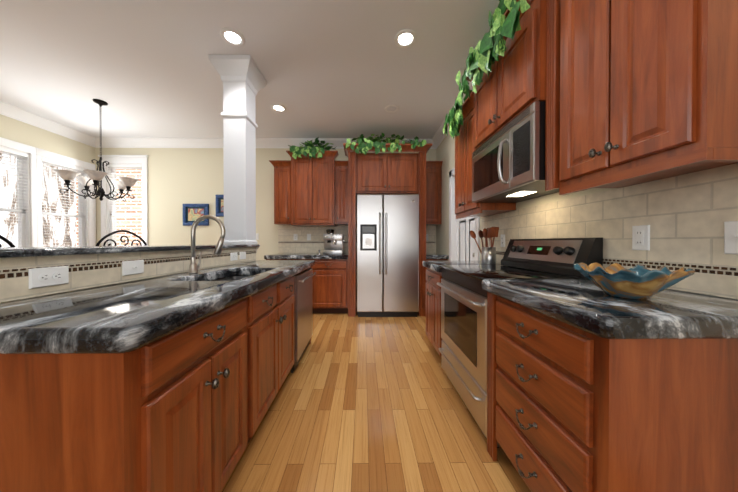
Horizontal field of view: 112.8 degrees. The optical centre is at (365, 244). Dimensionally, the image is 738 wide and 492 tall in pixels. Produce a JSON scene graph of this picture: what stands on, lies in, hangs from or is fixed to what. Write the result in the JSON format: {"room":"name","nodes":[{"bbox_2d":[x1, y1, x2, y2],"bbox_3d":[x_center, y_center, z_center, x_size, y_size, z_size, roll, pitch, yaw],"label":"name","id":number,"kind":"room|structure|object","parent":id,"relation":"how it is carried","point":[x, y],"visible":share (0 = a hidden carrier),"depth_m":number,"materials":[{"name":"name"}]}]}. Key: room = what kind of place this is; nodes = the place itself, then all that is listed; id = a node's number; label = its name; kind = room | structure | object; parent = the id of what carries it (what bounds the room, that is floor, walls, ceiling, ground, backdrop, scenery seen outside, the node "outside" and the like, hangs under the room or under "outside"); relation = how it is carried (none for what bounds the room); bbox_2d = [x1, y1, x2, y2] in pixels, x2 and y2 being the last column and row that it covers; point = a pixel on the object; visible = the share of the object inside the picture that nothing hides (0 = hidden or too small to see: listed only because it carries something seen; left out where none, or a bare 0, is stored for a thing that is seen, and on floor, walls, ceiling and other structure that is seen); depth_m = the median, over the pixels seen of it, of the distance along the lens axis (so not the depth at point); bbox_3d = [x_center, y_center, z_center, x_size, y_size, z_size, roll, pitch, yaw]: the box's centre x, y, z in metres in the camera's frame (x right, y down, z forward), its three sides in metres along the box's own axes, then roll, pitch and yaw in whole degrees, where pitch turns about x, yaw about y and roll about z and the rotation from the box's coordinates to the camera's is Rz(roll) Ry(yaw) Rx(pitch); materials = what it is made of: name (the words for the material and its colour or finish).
{"room":"kitchen","nodes":[
{"label":"kitchen","id":0,"kind":"room"},
{"bbox_2d":[0,114,95,246],"bbox_3d":[-4.749,-0.347,0.896,0.150,2.880,7.050,0,0,-1],"label":"wall","id":1,"kind":"structure","parent":0,"point":[12,129],"depth_m":3.57,"materials":[{"name":"beige paint"}]},
{"bbox_2d":[0,101,94,146],"bbox_3d":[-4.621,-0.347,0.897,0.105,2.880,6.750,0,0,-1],"label":"crown molding","id":2,"kind":"structure","parent":1,"relation":"attached to","point":[38,121],"depth_m":3.53,"materials":[{"name":"white paint"}]},
{"bbox_2d":[0,137,95,246],"bbox_3d":[-4.749,-0.449,3.481,0.200,1.845,1.582,0,0,-1],"label":"window","id":3,"kind":"structure","parent":1,"relation":"in","point":[88,231],"depth_m":3.49,"materials":[{"name":"white paint"}]},
{"bbox_2d":[0,147,27,242],"bbox_3d":[-4.715,-0.454,3.120,0.050,1.585,0.570,0,0,-1],"label":"window blinds","id":4,"kind":"object","parent":3,"relation":"attached to","point":[14,153],"visible":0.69,"depth_m":3.28,"materials":[{"name":"white"}]},
{"bbox_2d":[41,158,86,245],"bbox_3d":[-4.722,-0.460,3.842,0.050,1.585,0.571,0,0,-1],"label":"window blinds","id":5,"kind":"object","parent":3,"relation":"attached to","point":[62,165],"visible":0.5,"depth_m":3.78,"materials":[{"name":"white"}]},
{"bbox_2d":[0,0,498,138],"bbox_3d":[-0.676,-1.837,0.924,8.295,0.100,7.050,0,0,-1],"label":"ceiling","id":6,"kind":"structure","parent":0,"point":[327,69],"depth_m":2.43,"materials":[{"name":"white paint"}]},
{"bbox_2d":[53,99,138,201],"bbox_3d":[-3.369,-1.176,3.131,0.725,1.254,0.705,0,0,-1],"label":"chandelier","id":7,"kind":"object","parent":6,"relation":"hanging from","point":[95,177],"visible":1,"depth_m":3.10,"materials":[{"name":"black metal"}]},
{"bbox_2d":[220,28,244,46],"bbox_3d":[-1.156,-1.791,2.125,0.193,0.010,0.193,0,1,44],"label":"recessed light","id":8,"kind":"object","parent":6,"relation":"in","point":[231,36],"depth_m":2.12,"materials":[{"name":"white paint"}]},
{"bbox_2d":[271,104,285,111],"bbox_3d":[-1.157,-1.799,3.245,0.193,0.010,0.193,0,1,44],"label":"recessed light","id":9,"kind":"object","parent":6,"relation":"in","point":[276,107],"depth_m":3.24,"materials":[{"name":"white paint"}]},
{"bbox_2d":[385,105,398,112],"bbox_3d":[0.343,-1.799,3.260,0.193,0.012,0.193,0,1,44],"label":"recessed light","id":10,"kind":"object","parent":6,"relation":"in","point":[390,108],"depth_m":3.24,"materials":[{"name":"white paint"}]},
{"bbox_2d":[394,29,416,47],"bbox_3d":[0.344,-1.791,2.140,0.193,0.010,0.193,0,1,44],"label":"recessed light","id":11,"kind":"object","parent":6,"relation":"in","point":[405,38],"depth_m":2.14,"materials":[{"name":"white paint"}]},
{"bbox_2d":[95,148,435,260],"bbox_3d":[-1.735,-0.373,4.375,6.245,2.880,0.150,0,0,-1],"label":"wall","id":12,"kind":"structure","parent":0,"point":[178,178],"depth_m":4.28,"materials":[{"name":"beige paint"}]},
{"bbox_2d":[98,155,148,245],"bbox_3d":[-4.207,-0.538,4.325,0.840,2.010,0.200,0,0,-1],"label":"window","id":13,"kind":"structure","parent":12,"relation":"in","point":[108,226],"depth_m":4.26,"materials":[{"name":"white paint"}]},
{"bbox_2d":[108,165,141,242],"bbox_3d":[-4.207,-0.528,4.295,0.580,1.715,0.050,0,0,-1],"label":"window blinds","id":14,"kind":"object","parent":13,"relation":"attached to","point":[125,166],"visible":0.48,"depth_m":4.28,"materials":[{"name":"white"}]},
{"bbox_2d":[183,204,208,225],"bbox_3d":[-2.966,-0.513,4.269,0.440,0.380,0.035,0,0,-1],"label":"picture","id":15,"kind":"object","parent":12,"relation":"attached to","point":[192,213],"visible":0.96,"depth_m":4.27,"materials":[{"name":"blue"}]},
{"bbox_2d":[216,195,223,216],"bbox_3d":[-2.452,-0.673,4.272,0.330,0.380,0.035,0,0,-1],"label":"picture","id":16,"kind":"object","parent":12,"relation":"attached to","point":[219,205],"visible":0.44,"depth_m":4.26,"materials":[{"name":"blue"}]},
{"bbox_2d":[95,137,431,148],"bbox_3d":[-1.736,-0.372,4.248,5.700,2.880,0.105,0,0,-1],"label":"crown molding","id":17,"kind":"structure","parent":12,"relation":"attached to","point":[107,142],"depth_m":4.22,"materials":[{"name":"white paint"}]},
{"bbox_2d":[273,160,288,224],"bbox_3d":[-1.353,-0.839,4.136,0.295,1.015,0.323,0,0,-1],"label":"upper cabinet","id":18,"kind":"object","parent":12,"relation":"attached to","point":[281,167],"depth_m":3.98,"materials":[{"name":"brown wood"}]},
{"bbox_2d":[289,151,336,225],"bbox_3d":[-0.858,-0.891,4.103,0.691,1.170,0.398,0,0,-1],"label":"upper cabinet","id":19,"kind":"object","parent":12,"relation":"attached to","point":[311,192],"depth_m":3.91,"materials":[{"name":"brown wood"}]},
{"bbox_2d":[288,137,335,158],"bbox_3d":[-0.888,-1.519,4.031,0.799,0.398,0.512,0,0,-1],"label":"ivy","id":20,"kind":"object","parent":19,"relation":"on","point":[310,148],"visible":0.92,"depth_m":3.82,"materials":[{"name":"green plant"}]},
{"bbox_2d":[337,162,347,224],"bbox_3d":[-0.389,-0.839,4.146,0.242,1.015,0.323,0,0,-1],"label":"upper cabinet","id":21,"kind":"object","parent":12,"relation":"attached to","point":[342,167],"depth_m":3.99,"materials":[{"name":"brown wood"}]},
{"bbox_2d":[278,225,435,252],"bbox_3d":[-0.155,-0.085,4.312,2.764,0.493,0.010,0,0,-1],"label":"wall tile","id":22,"kind":"structure","parent":12,"relation":"attached to","point":[287,243],"depth_m":4.30,"materials":[{"name":"beige tile"}]},
{"bbox_2d":[221,308,530,491],"bbox_3d":[-0.676,1.123,0.947,8.295,0.060,7.050,0,0,-1],"label":"floor","id":23,"kind":"structure","parent":0,"point":[367,404],"depth_m":1.46,"materials":[{"name":"brown wood"}]},
{"bbox_2d":[0,235,14,246],"bbox_3d":[-1.827,0.489,1.206,0.425,1.206,0.451,0,0,-1],"label":"bar stool","id":24,"kind":"object","parent":23,"relation":"on","point":[8,242],"depth_m":1.38,"materials":[{"name":"black metal"}]},
{"bbox_2d":[96,230,146,245],"bbox_3d":[-1.835,0.483,2.065,0.425,1.206,0.451,0,0,-1],"label":"bar stool","id":25,"kind":"object","parent":23,"relation":"on","point":[110,234],"visible":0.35,"depth_m":2.04,"materials":[{"name":"black metal"}]},
{"bbox_2d":[0,250,254,303],"bbox_3d":[-1.290,0.563,1.561,0.200,1.049,2.200,0,0,-1],"label":"wall","id":26,"kind":"structure","parent":23,"relation":"on","point":[100,286],"depth_m":1.04,"materials":[{"name":"beige tile"}]},
{"bbox_2d":[0,247,255,302],"bbox_3d":[-1.185,0.110,1.569,0.008,0.143,2.180,0,0,-1],"label":"wall tiles","id":27,"kind":"structure","parent":26,"relation":"attached to","point":[90,270],"depth_m":1.07,"materials":[{"name":"beige tile"}]},
{"bbox_2d":[28,266,68,288],"bbox_3d":[-1.170,0.121,0.909,0.009,0.070,0.114,0,0,-1],"label":"outlet","id":28,"kind":"object","parent":27,"relation":"attached to","point":[45,277],"depth_m":0.90,"materials":[{"name":"white plastic"}]},
{"bbox_2d":[122,260,143,275],"bbox_3d":[-1.170,0.118,1.239,0.016,0.070,0.114,0,0,-1],"label":"outlet","id":29,"kind":"object","parent":27,"relation":"attached to","point":[137,266],"depth_m":1.23,"materials":[{"name":"white plastic"}]},
{"bbox_2d":[230,252,237,260],"bbox_3d":[-1.182,0.111,2.199,0.009,0.070,0.114,0,0,-1],"label":"outlet","id":30,"kind":"object","parent":27,"relation":"attached to","point":[233,256],"depth_m":2.18,"materials":[{"name":"white plastic"}]},
{"bbox_2d":[240,252,245,259],"bbox_3d":[-1.181,0.110,2.359,0.016,0.070,0.114,0,0,-1],"label":"outlet","id":31,"kind":"object","parent":27,"relation":"attached to","point":[242,254],"depth_m":2.34,"materials":[{"name":"white plastic"}]},
{"bbox_2d":[0,244,259,257],"bbox_3d":[-1.422,0.054,1.541,0.535,0.087,2.370,0,0,-1],"label":"bar","id":32,"kind":"object","parent":26,"relation":"on","point":[7,252],"visible":0.96,"depth_m":1.06,"materials":[{"name":"black stone"}]},
{"bbox_2d":[208,55,266,243],"bbox_3d":[-1.300,-0.898,2.530,0.400,1.802,0.400,0,0,-1],"label":"column","id":33,"kind":"structure","parent":32,"relation":"on","point":[244,81],"depth_m":2.42,"materials":[{"name":"white paint"}]},
{"bbox_2d":[0,294,255,491],"bbox_3d":[-0.867,0.671,0.904,0.608,0.844,0.635,0,0,-1],"label":"base cabinet","id":34,"kind":"object","parent":23,"relation":"on","point":[185,409],"depth_m":0.62,"materials":[{"name":"brown wood"}]},
{"bbox_2d":[256,276,294,429],"bbox_3d":[-0.874,0.666,1.584,0.608,0.844,0.845,0,0,-1],"label":"base cabinet","id":35,"kind":"object","parent":23,"relation":"on","point":[275,336],"depth_m":1.51,"materials":[{"name":"brown wood"}]},
{"bbox_2d":[0,260,314,353],"bbox_3d":[-0.860,0.212,1.613,0.634,0.060,2.130,0,0,-1],"label":"countertop","id":36,"kind":"structure","parent":35,"relation":"on","point":[126,317],"depth_m":0.73,"materials":[{"name":"black stone"}]},
{"bbox_2d":[188,215,225,273],"bbox_3d":[-1.002,-0.001,1.563,0.229,0.366,0.091,0,0,-1],"label":"faucet","id":37,"kind":"object","parent":36,"relation":"on","point":[193,266],"visible":1,"depth_m":1.53,"materials":[{"name":"silver metal"}]},
{"bbox_2d":[213,276,249,280],"bbox_3d":[-0.840,0.339,1.554,0.400,0.188,0.680,0,0,-1],"label":"sink","id":38,"kind":"object","parent":36,"relation":"in","point":[231,278],"visible":0.04,"depth_m":1.84,"materials":[{"name":"silver metal"}]},
{"bbox_2d":[290,268,315,372],"bbox_3d":[-0.847,0.672,2.332,0.640,0.820,0.594,0,0,-1],"label":"dishwasher","id":39,"kind":"object","parent":23,"relation":"on","point":[303,319],"visible":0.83,"depth_m":2.20,"materials":[{"name":"silver metal"}]},
{"bbox_2d":[266,259,347,312],"bbox_3d":[-0.891,0.648,3.979,1.245,0.844,0.671,0,0,-1],"label":"base cabinet","id":40,"kind":"object","parent":23,"relation":"on","point":[330,286],"visible":0.42,"depth_m":3.69,"materials":[{"name":"brown wood"}]},
{"bbox_2d":[264,253,347,258],"bbox_3d":[-0.900,0.195,3.984,1.266,0.060,0.653,0,0,-1],"label":"countertop","id":41,"kind":"structure","parent":40,"relation":"on","point":[305,256],"depth_m":3.66,"materials":[{"name":"black stone"}]},
{"bbox_2d":[318,229,344,253],"bbox_3d":[-0.574,-0.045,4.048,0.427,0.416,0.433,0,0,-1],"label":"espresso machine","id":42,"kind":"object","parent":41,"relation":"on","point":[334,243],"visible":1,"depth_m":3.98,"materials":[{"name":"silver metal"}]},
{"bbox_2d":[343,143,431,316],"bbox_3d":[0.312,-0.198,3.941,1.294,2.535,0.758,0,0,-1],"label":"enclosure","id":43,"kind":"object","parent":23,"relation":"on","point":[387,173],"visible":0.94,"depth_m":3.65,"materials":[{"name":"brown wood"}]},
{"bbox_2d":[345,133,426,154],"bbox_3d":[0.350,-1.496,3.763,1.330,0.446,0.609,0,0,-1],"label":"ivy","id":44,"kind":"object","parent":43,"relation":"on","point":[363,147],"visible":0.81,"depth_m":3.50,"materials":[{"name":"green plant"}]},
{"bbox_2d":[357,194,418,316],"bbox_3d":[0.315,0.170,3.899,0.911,1.800,0.787,0,0,-1],"label":"refrigerator","id":45,"kind":"object","parent":23,"relation":"on","point":[387,255],"visible":1,"depth_m":3.57,"materials":[{"name":"silver metal"}]},
{"bbox_2d":[426,268,442,357],"bbox_3d":[0.920,0.660,2.334,0.671,0.844,0.540,0,0,-1],"label":"base cabinet","id":46,"kind":"object","parent":23,"relation":"on","point":[433,310],"visible":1,"depth_m":2.28,"materials":[{"name":"brown wood"}]},
{"bbox_2d":[422,261,510,271],"bbox_3d":[0.928,0.207,2.342,0.655,0.060,0.568,0,0,-1],"label":"countertop","id":47,"kind":"structure","parent":46,"relation":"on","point":[433,265],"depth_m":2.25,"materials":[{"name":"black stone"}]},
{"bbox_2d":[470,226,498,263],"bbox_3d":[1.088,0.009,2.238,0.211,0.336,0.207,0,0,-1],"label":"utensil crock","id":48,"kind":"object","parent":47,"relation":"on","point":[488,255],"visible":1,"depth_m":2.18,"materials":[{"name":"silver metal"}]},
{"bbox_2d":[426,259,447,282],"bbox_3d":[1.064,0.647,3.998,0.350,0.844,0.671,0,0,-1],"label":"base cabinet","id":49,"kind":"object","parent":23,"relation":"on","point":[436,260],"depth_m":3.72,"materials":[{"name":"brown wood"}]},
{"bbox_2d":[426,253,448,258],"bbox_3d":[1.064,0.194,4.003,0.350,0.060,0.653,0,0,-1],"label":"countertop","id":50,"kind":"structure","parent":49,"relation":"on","point":[434,256],"depth_m":3.68,"materials":[{"name":"black stone"}]},
{"bbox_2d":[437,238,602,447],"bbox_3d":[0.911,0.524,1.678,0.683,1.125,0.757,0,0,-1],"label":"range","id":51,"kind":"object","parent":23,"relation":"on","point":[463,350],"visible":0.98,"depth_m":1.52,"materials":[{"name":"silver metal"}]},
{"bbox_2d":[487,292,737,491],"bbox_3d":[0.937,0.670,0.984,0.664,0.844,0.620,0,0,-1],"label":"base cabinet","id":52,"kind":"object","parent":23,"relation":"on","point":[574,409],"visible":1,"depth_m":0.68,"materials":[{"name":"brown wood"}]},
{"bbox_2d":[482,279,737,338],"bbox_3d":[0.942,0.217,0.964,0.655,0.060,0.658,0,0,-1],"label":"countertop","id":53,"kind":"structure","parent":52,"relation":"on","point":[588,305],"depth_m":0.73,"materials":[{"name":"black stone"}]},
{"bbox_2d":[574,262,694,298],"bbox_3d":[0.942,0.132,0.886,0.293,0.110,0.291,0,0,-1],"label":"bowl","id":54,"kind":"object","parent":53,"relation":"on","point":[639,281],"visible":1,"depth_m":0.82,"materials":[{"name":"ceramic"}]},
{"bbox_2d":[436,133,737,299],"bbox_3d":[1.346,-0.348,0.955,0.150,2.880,7.050,0,0,-1],"label":"wall","id":55,"kind":"structure","parent":0,"point":[445,151],"depth_m":3.67,"materials":[{"name":"beige paint"}]},
{"bbox_2d":[426,161,442,224],"bbox_3d":[1.063,-0.839,4.139,0.350,1.015,0.366,0,0,-1],"label":"upper cabinet","id":56,"kind":"object","parent":55,"relation":"attached to","point":[433,191],"visible":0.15,"depth_m":4.00,"materials":[{"name":"brown wood"}]},
{"bbox_2d":[432,82,472,148],"bbox_3d":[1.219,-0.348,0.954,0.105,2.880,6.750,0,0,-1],"label":"crown molding","id":57,"kind":"structure","parent":55,"relation":"attached to","point":[439,136],"depth_m":3.91,"materials":[{"name":"white paint"}]},
{"bbox_2d":[449,167,479,260],"bbox_3d":[1.325,0.003,3.163,0.186,2.145,0.930,0,0,-1],"label":"door frame","id":58,"kind":"structure","parent":55,"relation":"attached to","point":[452,237],"depth_m":3.53,"materials":[{"name":"white paint"}]},
{"bbox_2d":[457,217,474,260],"bbox_3d":[1.293,0.048,3.163,0.103,2.035,0.730,0,0,-1],"label":"hall door","id":59,"kind":"structure","parent":55,"relation":"in","point":[465,240],"depth_m":3.22,"materials":[{"name":"white paint"}]},
{"bbox_2d":[455,100,515,218],"bbox_3d":[1.094,-0.790,2.323,0.323,1.005,0.543,0,0,-1],"label":"upper cabinet","id":60,"kind":"object","parent":55,"relation":"attached to","point":[464,207],"depth_m":2.30,"materials":[{"name":"brown wood"}]},
{"bbox_2d":[443,86,471,138],"bbox_3d":[1.020,-1.270,2.358,0.446,0.552,0.597,0,0,-1],"label":"ivy","id":61,"kind":"object","parent":60,"relation":"on","point":[454,119],"visible":0.25,"depth_m":2.33,"materials":[{"name":"green plant"}]},
{"bbox_2d":[468,0,543,155],"bbox_3d":[1.076,-1.090,1.667,0.373,0.655,0.759,0,0,-1],"label":"upper cabinet","id":62,"kind":"object","parent":55,"relation":"attached to","point":[514,82],"depth_m":1.50,"materials":[{"name":"brown wood"}]},
{"bbox_2d":[455,0,530,107],"bbox_3d":[1.000,-1.379,1.656,0.498,0.570,1.037,0,0,-1],"label":"ivy","id":63,"kind":"object","parent":62,"relation":"on","point":[482,57],"visible":0.81,"depth_m":1.55,"materials":[{"name":"green plant"}]},
{"bbox_2d":[472,101,559,202],"bbox_3d":[1.044,-0.549,1.671,0.437,0.418,0.746,0,0,-1],"label":"microwave","id":64,"kind":"object","parent":62,"relation":"attached to","point":[508,162],"visible":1,"depth_m":1.51,"materials":[{"name":"silver metal"}]},
{"bbox_2d":[481,163,737,298],"bbox_3d":[1.260,-0.050,1.562,0.010,0.463,2.160,0,0,-1],"label":"wall tile","id":65,"kind":"structure","parent":55,"relation":"attached to","point":[685,217],"depth_m":1.04,"materials":[{"name":"beige tile"}]},
{"bbox_2d":[501,234,504,246],"bbox_3d":[1.244,-0.032,2.232,0.009,0.114,0.070,0,0,-1],"label":"electrical outlet","id":66,"kind":"object","parent":65,"relation":"attached to","point":[502,235],"depth_m":2.22,"materials":[{"name":"white plastic"}]},
{"bbox_2d":[632,225,649,250],"bbox_3d":[1.254,-0.029,1.121,0.010,0.114,0.070,0,0,-1],"label":"electrical outlet","id":67,"kind":"object","parent":65,"relation":"attached to","point":[640,237],"depth_m":1.11,"materials":[{"name":"white plastic"}]},
{"bbox_2d":[724,221,737,254],"bbox_3d":[1.254,-0.021,0.826,0.016,0.114,0.070,0,0,-1],"label":"electrical outlet","id":68,"kind":"object","parent":65,"relation":"attached to","point":[730,227],"depth_m":0.84,"materials":[{"name":"white plastic"}]},
{"bbox_2d":[544,0,737,194],"bbox_3d":[1.107,-0.835,0.991,0.323,1.115,0.593,0,0,-1],"label":"upper cabinet","id":69,"kind":"object","parent":55,"relation":"attached to","point":[643,91],"depth_m":0.87,"materials":[{"name":"brown wood"}]},
{"label":"outside","id":70,"kind":"structure","parent":0,"visible":0},
{"bbox_2d":[0,152,141,246],"bbox_3d":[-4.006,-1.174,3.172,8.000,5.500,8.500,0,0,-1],"label":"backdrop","id":71,"kind":"structure","parent":70,"point":[8,222],"depth_m":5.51,"materials":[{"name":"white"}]}
]}

